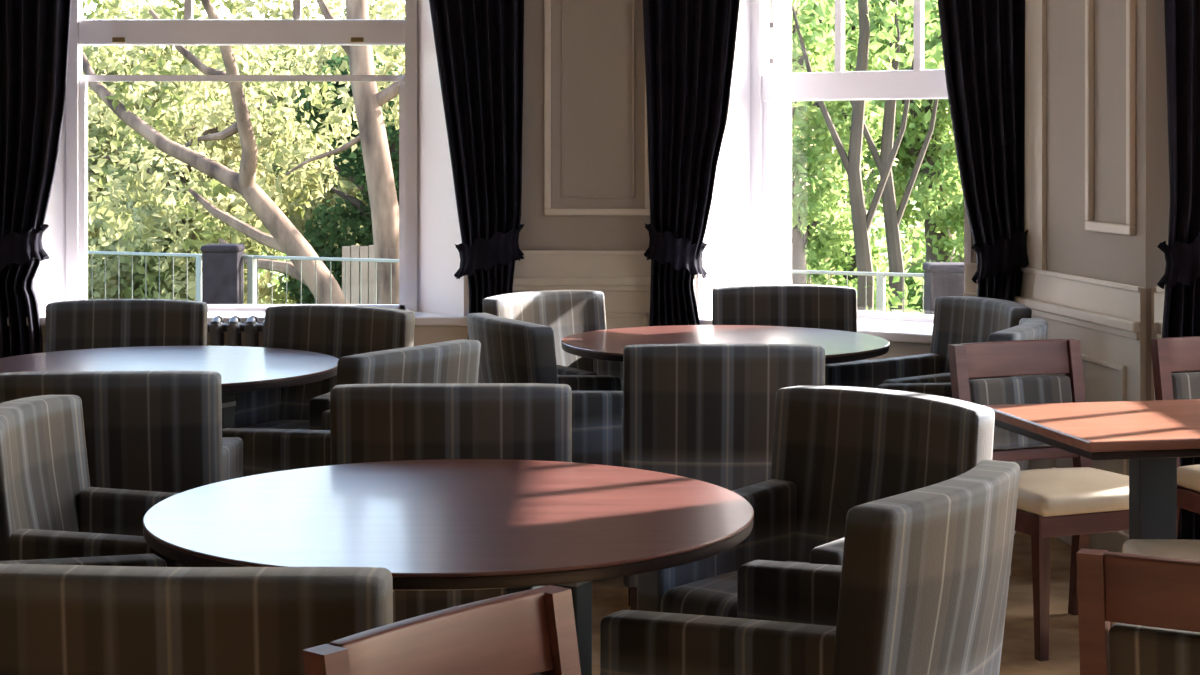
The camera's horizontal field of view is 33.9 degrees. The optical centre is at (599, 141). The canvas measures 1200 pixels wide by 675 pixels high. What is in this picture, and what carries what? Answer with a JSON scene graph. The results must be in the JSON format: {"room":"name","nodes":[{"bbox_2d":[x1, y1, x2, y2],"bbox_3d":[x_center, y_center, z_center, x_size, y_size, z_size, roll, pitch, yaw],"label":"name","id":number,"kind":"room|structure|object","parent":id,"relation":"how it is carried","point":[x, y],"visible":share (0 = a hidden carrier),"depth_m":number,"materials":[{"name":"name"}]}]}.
{"room":"restaurant dining room","nodes":[
{"label":"restaurant dining room","id":0,"kind":"room"},
{"bbox_2d":[518,0,650,250],"bbox_3d":[-1.835,-0.200,9.150,4.330,3.400,0.300,0,0,0],"label":"wall","id":1,"kind":"structure","parent":0,"point":[597,34],"depth_m":9.00,"materials":[{"name":"beige paint"}]},
{"bbox_2d":[7,0,468,325],"bbox_3d":[-1.679,-0.425,9.215,2.243,2.690,0.550,0,0,0],"label":"window","id":2,"kind":"structure","parent":1,"relation":"in","point":[429,228],"depth_m":9.22,"materials":[{"name":"white paint"}]},
{"bbox_2d":[41,255,650,352],"bbox_3d":[-1.835,1.000,8.992,4.330,1.000,0.024,0,0,0],"label":"wainscoting","id":3,"kind":"structure","parent":1,"relation":"attached to","point":[531,265],"depth_m":8.98,"materials":[{"name":"beige paint"}]},
{"bbox_2d":[513,251,650,290],"bbox_3d":[-1.835,0.588,8.969,4.330,0.185,0.027,0,0,0],"label":"trim","id":4,"kind":"structure","parent":1,"relation":"attached to","point":[519,283],"depth_m":8.96,"materials":[{"name":"beige paint"}]},
{"bbox_2d":[544,0,649,214],"bbox_3d":[-0.010,-0.583,8.991,0.490,1.835,0.025,0,0,0],"label":"trim","id":5,"kind":"structure","parent":1,"relation":"attached to","point":[547,3],"depth_m":8.98,"materials":[{"name":"beige paint"}]},
{"bbox_2d":[561,0,634,198],"bbox_3d":[-0.010,-0.580,8.998,0.340,1.680,0.011,0,0,0],"label":"trim","id":6,"kind":"structure","parent":1,"relation":"attached to","point":[633,1],"depth_m":8.99,"materials":[{"name":"beige paint"}]},
{"bbox_2d":[605,313,647,326],"bbox_3d":[-0.015,1.020,8.974,0.470,0.480,0.016,0,0,0],"label":"trim","id":7,"kind":"structure","parent":1,"relation":"attached to","point":[608,315],"depth_m":8.96,"materials":[{"name":"beige paint"}]},
{"bbox_2d":[592,531,1115,674],"bbox_3d":[-0.350,1.560,3.500,7.860,0.120,11.560,0,0,0],"label":"floor","id":8,"kind":"structure","parent":0,"point":[609,596],"depth_m":6.27,"materials":[{"name":"brown wood"}]},
{"bbox_2d":[0,554,166,566],"bbox_3d":[-1.039,1.050,3.712,0.654,0.900,0.600,0,0,-30],"label":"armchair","id":9,"kind":"object","parent":8,"relation":"on","point":[140,560],"visible":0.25,"depth_m":4.00,"materials":[{"name":"fabric"}]},
{"bbox_2d":[0,395,192,566],"bbox_3d":[-1.067,1.050,4.452,0.654,0.900,0.600,0,0,2],"label":"armchair","id":10,"kind":"object","parent":8,"relation":"on","point":[49,507],"visible":0.34,"depth_m":4.53,"materials":[{"name":"fabric"}]},
{"bbox_2d":[0,371,242,492],"bbox_3d":[-1.316,1.050,5.413,0.600,0.900,0.654,0,0,-3],"label":"armchair","id":11,"kind":"object","parent":8,"relation":"on","point":[159,431],"visible":0.16,"depth_m":5.12,"materials":[{"name":"fabric"}]},
{"bbox_2d":[44,299,207,351],"bbox_3d":[-1.790,1.050,7.227,0.600,0.900,0.654,0,0,0],"label":"armchair","id":12,"kind":"object","parent":8,"relation":"on","point":[92,323],"visible":0.09,"depth_m":7.45,"materials":[{"name":"fabric"}]},
{"bbox_2d":[0,346,338,428],"bbox_3d":[-1.475,1.120,6.550,1.220,0.760,1.220,0,0,0],"label":"round table","id":13,"kind":"object","parent":8,"relation":"on","point":[240,368],"visible":0.45,"depth_m":6.55,"materials":[{"name":"brown wood"}]},
{"bbox_2d":[0,564,392,674],"bbox_3d":[-0.589,1.050,3.038,0.600,0.900,0.654,0,0,2],"label":"armchair","id":14,"kind":"object","parent":8,"relation":"on","point":[55,619],"visible":0.77,"depth_m":2.73,"materials":[{"name":"fabric"}]},
{"bbox_2d":[207,316,264,346],"bbox_3d":[-1.720,1.142,8.855,1.482,0.717,0.150,0,0,0],"label":"radiator","id":15,"kind":"object","parent":8,"relation":"on","point":[217,327],"visible":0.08,"depth_m":8.80,"materials":[{"name":"grey metal"}]},
{"bbox_2d":[235,305,414,429],"bbox_3d":[-1.046,1.050,6.952,0.600,0.900,0.654,0,0,25],"label":"armchair","id":16,"kind":"object","parent":8,"relation":"on","point":[338,331],"visible":0.17,"depth_m":7.15,"materials":[{"name":"fabric"}]},
{"bbox_2d":[240,420,308,429],"bbox_3d":[-1.084,1.070,6.869,0.424,0.176,0.470,0,0,25],"label":"seat cushion","id":17,"kind":"object","parent":16,"relation":"on","point":[257,424],"depth_m":6.88,"materials":[{"name":"fabric"}]},
{"bbox_2d":[222,339,480,476],"bbox_3d":[-0.752,1.050,5.945,0.654,0.900,0.600,0,0,32],"label":"armchair","id":18,"kind":"object","parent":8,"relation":"on","point":[453,361],"visible":0.16,"depth_m":5.71,"materials":[{"name":"fabric"}]},
{"bbox_2d":[302,585,580,674],"bbox_3d":[-0.031,1.064,2.465,0.516,0.872,0.470,0,0,40],"label":"dining chair","id":19,"kind":"object","parent":8,"relation":"on","point":[528,632],"visible":1,"depth_m":2.65,"materials":[{"name":"wood"}]},
{"bbox_2d":[143,459,753,674],"bbox_3d":[-0.300,1.120,3.990,1.220,0.760,1.220,0,0,0],"label":"round table","id":20,"kind":"object","parent":8,"relation":"on","point":[515,526],"visible":0.89,"depth_m":3.83,"materials":[{"name":"brown wood"}]},
{"bbox_2d":[330,383,571,622],"bbox_3d":[-0.376,1.050,5.153,0.600,0.900,0.654,0,0,-1],"label":"armchair","id":21,"kind":"object","parent":8,"relation":"on","point":[386,421],"visible":0.2,"depth_m":4.85,"materials":[{"name":"fabric"}]},
{"bbox_2d":[467,313,622,466],"bbox_3d":[-0.102,1.050,6.854,0.654,0.900,0.600,0,0,-25],"label":"armchair","id":22,"kind":"object","parent":8,"relation":"on","point":[512,351],"visible":0.2,"depth_m":6.58,"materials":[{"name":"fabric"}]},
{"bbox_2d":[482,290,622,390],"bbox_3d":[-0.058,1.050,7.685,0.600,0.900,0.654,0,0,-45],"label":"armchair","id":23,"kind":"object","parent":8,"relation":"on","point":[568,312],"visible":0.1,"depth_m":7.89,"materials":[{"name":"fabric"}]},
{"bbox_2d":[622,344,824,609],"bbox_3d":[0.370,1.050,6.113,0.600,0.900,0.654,0,0,0],"label":"armchair","id":24,"kind":"object","parent":8,"relation":"on","point":[702,412],"visible":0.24,"depth_m":5.82,"materials":[{"name":"fabric"}]},
{"bbox_2d":[561,325,888,363],"bbox_3d":[0.465,1.120,7.360,1.220,0.760,1.220,0,0,0],"label":"round table","id":25,"kind":"object","parent":8,"relation":"on","point":[840,346],"visible":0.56,"depth_m":7.38,"materials":[{"name":"brown wood"}]},
{"bbox_2d":[712,284,866,363],"bbox_3d":[0.764,1.050,7.997,0.600,0.900,0.654,0,0,1],"label":"armchair","id":26,"kind":"object","parent":8,"relation":"on","point":[830,307],"visible":0.12,"depth_m":8.22,"materials":[{"name":"fabric"}]},
{"bbox_2d":[600,460,1019,674],"bbox_3d":[0.410,1.050,3.648,0.654,0.900,0.600,0,0,33],"label":"armchair","id":27,"kind":"object","parent":8,"relation":"on","point":[920,586],"visible":1,"depth_m":3.41,"materials":[{"name":"fabric"}]},
{"bbox_2d":[637,386,994,617],"bbox_3d":[0.504,1.050,4.529,0.654,0.900,0.600,0,0,-44],"label":"armchair","id":28,"kind":"object","parent":8,"relation":"on","point":[837,449],"visible":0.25,"depth_m":4.70,"materials":[{"name":"fabric"}]},
{"bbox_2d":[660,561,808,617],"bbox_3d":[0.438,1.070,4.466,0.470,0.176,0.424,0,0,-44],"label":"seat cushion","id":29,"kind":"object","parent":28,"relation":"on","point":[708,588],"depth_m":4.44,"materials":[{"name":"fabric"}]},
{"bbox_2d":[825,296,1031,387],"bbox_3d":[1.231,1.050,7.413,0.654,0.900,0.600,0,0,-19],"label":"armchair","id":30,"kind":"object","parent":8,"relation":"on","point":[957,319],"visible":0.2,"depth_m":7.58,"materials":[{"name":"fabric"}]},
{"bbox_2d":[876,318,1047,576],"bbox_3d":[1.166,1.050,6.621,0.654,0.900,0.600,0,0,22],"label":"armchair","id":31,"kind":"object","parent":8,"relation":"on","point":[1028,328],"visible":0.1,"depth_m":6.55,"materials":[{"name":"fabric"}]},
{"bbox_2d":[948,339,1128,660],"bbox_3d":[1.392,1.064,5.990,0.470,0.872,0.516,0,0,-22],"label":"dining chair","id":32,"kind":"object","parent":8,"relation":"on","point":[1082,500],"visible":0.62,"depth_m":6.10,"materials":[{"name":"red wood"}]},
{"bbox_2d":[1017,467,1128,516],"bbox_3d":[1.414,1.044,5.937,0.470,0.079,0.400,0,0,-22],"label":"seat cushion","id":33,"kind":"object","parent":32,"relation":"on","point":[1078,491],"depth_m":5.77,"materials":[{"name":"beige fabric"}]},
{"bbox_2d":[983,399,1199,539],"bbox_3d":[1.500,1.125,5.345,0.700,0.750,0.700,0,0,-12],"label":"square table","id":34,"kind":"object","parent":8,"relation":"on","point":[1151,434],"visible":0.52,"depth_m":5.31,"materials":[{"name":"red wood"}]},
{"bbox_2d":[1076,548,1199,674],"bbox_3d":[1.045,1.064,3.146,0.470,0.872,0.516,0,0,25],"label":"dining chair","id":35,"kind":"object","parent":8,"relation":"on","point":[1153,602],"visible":1,"depth_m":2.99,"materials":[{"name":"wood"}]},
{"bbox_2d":[1122,539,1199,560],"bbox_3d":[1.575,1.064,4.827,0.516,0.872,0.470,0,0,7],"label":"dining chair","id":36,"kind":"object","parent":8,"relation":"on","point":[1168,548],"visible":0.26,"depth_m":4.92,"materials":[{"name":"fabric"}]},
{"bbox_2d":[1150,336,1199,534],"bbox_3d":[2.058,1.064,6.144,0.470,0.872,0.516,0,0,-18],"label":"dining chair","id":37,"kind":"object","parent":8,"relation":"on","point":[1171,354],"visible":0.48,"depth_m":6.27,"materials":[{"name":"wood"}]},
{"bbox_2d":[1177,464,1199,491],"bbox_3d":[2.076,1.044,6.088,0.470,0.079,0.400,0,0,-18],"label":"seat cushion","id":38,"kind":"object","parent":37,"relation":"on","point":[1188,477],"depth_m":6.13,"materials":[{"name":"beige fabric"}]},
{"bbox_2d":[971,233,975,262],"bbox_3d":[1.169,-0.200,8.681,1.718,3.400,0.520,0,0,38],"label":"wall","id":39,"kind":"structure","parent":0,"point":[973,253],"depth_m":8.07,"materials":[{"name":"beige paint"}]},
{"bbox_2d":[688,0,970,343],"bbox_3d":[1.172,-0.035,8.761,1.925,1.910,0.770,0,0,38],"label":"window","id":40,"kind":"structure","parent":39,"relation":"in","point":[748,236],"depth_m":9.17,"materials":[{"name":"white paint"}]},
{"bbox_2d":[694,263,976,296],"bbox_3d":[0.991,0.588,8.450,1.718,0.185,0.027,0,0,38],"label":"trim","id":41,"kind":"structure","parent":39,"relation":"attached to","point":[967,265],"depth_m":8.05,"materials":[{"name":"beige paint"}]},
{"bbox_2d":[694,268,977,359],"bbox_3d":[1.005,1.000,8.469,1.718,1.000,0.024,0,0,38],"label":"trim","id":42,"kind":"structure","parent":39,"relation":"attached to","point":[896,349],"depth_m":8.22,"materials":[{"name":"beige paint"}]},
{"bbox_2d":[1046,0,1169,400],"bbox_3d":[1.928,-0.200,7.372,0.300,3.400,1.213,0,0,-9],"label":"wall","id":43,"kind":"structure","parent":0,"point":[1136,260],"depth_m":7.08,"materials":[{"name":"beige paint"}]},
{"bbox_2d":[1024,0,1045,269],"bbox_3d":[1.705,-0.700,7.801,0.021,2.400,0.300,0,0,-9],"label":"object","id":44,"kind":"structure","parent":43,"relation":"attached to","point":[1035,10],"depth_m":7.71,"materials":[{"name":"beige paint"}]},
{"bbox_2d":[1014,267,1139,339],"bbox_3d":[1.749,0.588,7.345,0.027,0.185,1.213,0,0,-9],"label":"trim","id":45,"kind":"structure","parent":43,"relation":"attached to","point":[1118,326],"depth_m":7.19,"materials":[{"name":"beige paint"}]},
{"bbox_2d":[1020,272,1146,533],"bbox_3d":[1.772,1.000,7.349,0.024,1.000,1.213,0,0,-9],"label":"wainscoting","id":46,"kind":"structure","parent":43,"relation":"attached to","point":[1101,383],"depth_m":7.08,"materials":[{"name":"beige paint"}]},
{"bbox_2d":[1050,354,1125,474],"bbox_3d":[1.777,1.020,7.195,0.016,0.480,0.680,0,0,-9],"label":"trim","id":47,"kind":"structure","parent":43,"relation":"attached to","point":[1122,368],"depth_m":6.90,"materials":[{"name":"beige paint"}]},
{"bbox_2d":[1056,531,1128,552],"bbox_3d":[1.753,1.430,7.346,0.022,0.140,1.213,0,0,-9],"label":"baseboard","id":48,"kind":"structure","parent":43,"relation":"attached to","point":[1110,541],"depth_m":6.98,"materials":[{"name":"beige paint"}]},
{"bbox_2d":[1085,0,1134,235],"bbox_3d":[1.819,-0.588,7.029,0.025,1.825,0.400,0,0,-9],"label":"trim","id":49,"kind":"structure","parent":43,"relation":"attached to","point":[1090,225],"depth_m":7.18,"materials":[{"name":"beige paint"}]},
{"bbox_3d":[-0.350,-1.960,3.500,7.900,0.120,11.600,0,0,0],"label":"ceiling","id":50,"kind":"structure","parent":0,"visible":0},
{"bbox_2d":[0,0,70,357],"bbox_3d":[-2.667,-0.198,8.878,0.592,3.365,0.204,0,0,0],"label":"curtain","id":51,"kind":"object","parent":50,"relation":"hanging from","point":[34,34],"visible":0.75,"depth_m":8.91,"materials":[{"name":"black fabric"}]},
{"bbox_2d":[429,0,523,339],"bbox_3d":[-0.596,-0.198,8.878,0.528,3.365,0.204,0,0,0],"label":"curtain","id":52,"kind":"object","parent":50,"relation":"hanging from","point":[479,44],"visible":0.66,"depth_m":8.91,"materials":[{"name":"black fabric"}]},
{"bbox_2d":[643,0,739,325],"bbox_3d":[0.431,-0.198,8.812,0.531,3.365,0.220,0,0,25],"label":"curtain","id":53,"kind":"object","parent":50,"relation":"hanging from","point":[689,45],"visible":0.73,"depth_m":8.84,"materials":[{"name":"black fabric"}]},
{"bbox_2d":[938,0,1028,301],"bbox_3d":[1.507,-0.198,7.931,0.492,3.365,0.222,0,0,30],"label":"curtain","id":54,"kind":"object","parent":50,"relation":"hanging from","point":[983,41],"visible":0.6,"depth_m":7.92,"materials":[{"name":"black fabric"}]},
{"bbox_2d":[1157,0,1199,539],"bbox_3d":[2.141,-0.198,6.628,0.527,3.365,0.204,0,0,0],"label":"curtain","id":55,"kind":"object","parent":50,"relation":"hanging from","point":[1180,280],"visible":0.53,"depth_m":6.64,"materials":[{"name":"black fabric"}]},
{"bbox_3d":[2.594,-0.200,7.216,1.412,3.400,0.820,0,0,0],"label":"wall","id":56,"kind":"structure","parent":0,"visible":0},
{"bbox_2d":[1151,288,1164,399],"bbox_3d":[2.597,1.000,7.046,1.531,1.000,0.024,0,0,-23],"label":"trim","id":57,"kind":"structure","parent":56,"relation":"attached to","point":[1157,299],"depth_m":6.75,"materials":[{"name":"beige paint"}]},
{"bbox_2d":[1154,287,1164,338],"bbox_3d":[2.606,0.588,7.025,1.531,0.185,0.027,0,0,-23],"label":"trim","id":58,"kind":"structure","parent":56,"relation":"attached to","point":[1158,325],"depth_m":6.73,"materials":[{"name":"beige paint"}]},
{"label":"outside","id":59,"kind":"structure","parent":0,"visible":0},
{"bbox_2d":[258,190,958,303],"bbox_3d":[0.000,2.300,49.700,120.000,0.200,80.600,0,0,0],"label":"ground","id":60,"kind":"structure","parent":59,"point":[877,242],"depth_m":44.45,"materials":[{"name":"green plant"}]},
{"bbox_2d":[88,83,161,261],"bbox_3d":[-5.917,0.779,20.816,2.833,3.075,2.871,0,0,0],"label":"leafy tree","id":61,"kind":"object","parent":60,"relation":"on","point":[100,133],"visible":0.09,"depth_m":20.24,"materials":[{"name":"green plant"}]},
{"bbox_2d":[82,0,224,216],"bbox_3d":[-6.096,0.437,23.922,3.277,4.509,2.945,0,0,0],"label":"leafy tree","id":62,"kind":"object","parent":60,"relation":"on","point":[167,51],"visible":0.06,"depth_m":23.09,"materials":[{"name":"green plant"}]},
{"bbox_2d":[88,45,340,303],"bbox_3d":[-3.958,0.768,18.618,2.728,3.652,2.393,0,0,22],"label":"leafy tree","id":63,"kind":"object","parent":60,"relation":"on","point":[231,146],"visible":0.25,"depth_m":18.34,"materials":[{"name":"green plant"}]},
{"bbox_2d":[82,0,358,303],"bbox_3d":[-3.193,0.171,15.933,2.611,3.938,3.263,0,0,-30],"label":"tree","id":64,"kind":"object","parent":60,"relation":"on","point":[283,236],"visible":0.75,"depth_m":15.75,"materials":[{"name":"green plant"}]},
{"bbox_2d":[201,244,244,303],"bbox_3d":[-2.449,1.433,12.800,0.250,1.535,0.250,0,0,0],"label":"timber post","id":65,"kind":"object","parent":60,"relation":"on","point":[222,264],"visible":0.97,"depth_m":12.69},
{"bbox_2d":[183,17,298,303],"bbox_3d":[-5.286,0.452,27.505,2.701,4.442,3.439,0,0,-26],"label":"leafy tree","id":66,"kind":"object","parent":60,"relation":"on","point":[275,281],"visible":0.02,"depth_m":26.77,"materials":[{"name":"green plant"}]},
{"bbox_2d":[212,9,404,303],"bbox_3d":[-2.902,0.428,21.402,2.698,3.833,2.801,0,0,0],"label":"leafy tree","id":67,"kind":"object","parent":60,"relation":"on","point":[343,184],"visible":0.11,"depth_m":21.01,"materials":[{"name":"green plant"}]},
{"bbox_2d":[233,0,404,303],"bbox_3d":[-1.910,-0.155,14.877,1.920,4.551,1.989,0,0,0],"label":"tree","id":68,"kind":"object","parent":60,"relation":"on","point":[367,100],"visible":0.48,"depth_m":13.95,"materials":[{"name":"green plant"}]},
{"bbox_2d":[282,54,401,303],"bbox_3d":[-1.995,0.741,18.218,1.570,3.185,1.646,0,0,36],"label":"tree","id":69,"kind":"object","parent":60,"relation":"on","point":[360,213],"visible":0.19,"depth_m":17.96,"materials":[{"name":"green plant"}]},
{"bbox_2d":[342,245,376,303],"bbox_3d":[-1.577,1.535,16.615,1.193,1.330,0.030,0,0,0],"label":"screen","id":70,"kind":"object","parent":60,"relation":"on","point":[354,248],"visible":0.08,"depth_m":16.60,"materials":[{"name":"beige wood"}]},
{"bbox_2d":[332,0,404,56],"bbox_3d":[-2.363,0.192,25.816,3.220,4.396,2.631,0,0,0],"label":"leafy tree","id":71,"kind":"object","parent":60,"relation":"on","point":[384,3],"visible":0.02,"depth_m":25.62,"materials":[{"name":"green plant"}]},
{"bbox_2d":[88,251,923,313],"bbox_3d":[-0.602,1.469,12.095,10.463,1.462,0.050,0,0,23],"label":"railing","id":72,"kind":"object","parent":60,"relation":"on","point":[252,260],"visible":0.16,"depth_m":12.71,"materials":[{"name":"grey metal"}]},
{"bbox_2d":[792,0,883,286],"bbox_3d":[1.494,0.210,16.467,1.743,4.114,1.757,0,0,0],"label":"leafy tree","id":73,"kind":"object","parent":60,"relation":"on","point":[809,210],"visible":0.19,"depth_m":16.03,"materials":[{"name":"green plant"}]},
{"bbox_2d":[792,103,888,284],"bbox_3d":[2.261,-0.043,24.244,2.581,5.240,3.310,0,0,42],"label":"leafy tree","id":74,"kind":"object","parent":60,"relation":"on","point":[805,118],"visible":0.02,"depth_m":24.15,"materials":[{"name":"green plant"}]},
{"bbox_2d":[792,0,943,313],"bbox_3d":[1.907,-0.093,14.402,1.562,4.590,1.187,0,0,0],"label":"tree","id":75,"kind":"object","parent":60,"relation":"on","point":[861,222],"visible":0.51,"depth_m":14.37,"materials":[{"name":"green plant"}]},
{"bbox_2d":[796,0,943,313],"bbox_3d":[2.293,-0.102,15.393,1.531,4.607,1.165,0,0,0],"label":"tree","id":76,"kind":"object","parent":60,"relation":"on","point":[893,216],"visible":0.26,"depth_m":15.37,"materials":[{"name":"green plant"}]},
{"bbox_2d":[792,0,955,303],"bbox_3d":[2.663,-0.207,20.018,2.509,5.396,2.715,0,0,0],"label":"leafy tree","id":77,"kind":"object","parent":60,"relation":"on","point":[846,261],"visible":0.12,"depth_m":19.62,"materials":[{"name":"green plant"}]},
{"bbox_2d":[830,0,963,313],"bbox_3d":[2.952,0.170,17.726,1.554,4.074,1.982,0,0,-21],"label":"leafy tree","id":78,"kind":"object","parent":60,"relation":"on","point":[939,198],"visible":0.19,"depth_m":17.55,"materials":[{"name":"green plant"}]},
{"bbox_2d":[901,132,963,278],"bbox_3d":[4.782,-0.284,23.208,2.731,5.516,2.824,0,0,26],"label":"leafy tree","id":79,"kind":"object","parent":60,"relation":"on","point":[961,259],"visible":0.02,"depth_m":22.86,"materials":[{"name":"green plant"}]},
{"bbox_2d":[922,262,963,314],"bbox_3d":[1.909,1.433,10.800,0.250,1.535,0.250,0,0,0],"label":"timber post","id":80,"kind":"object","parent":60,"relation":"on","point":[941,279],"visible":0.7,"depth_m":10.69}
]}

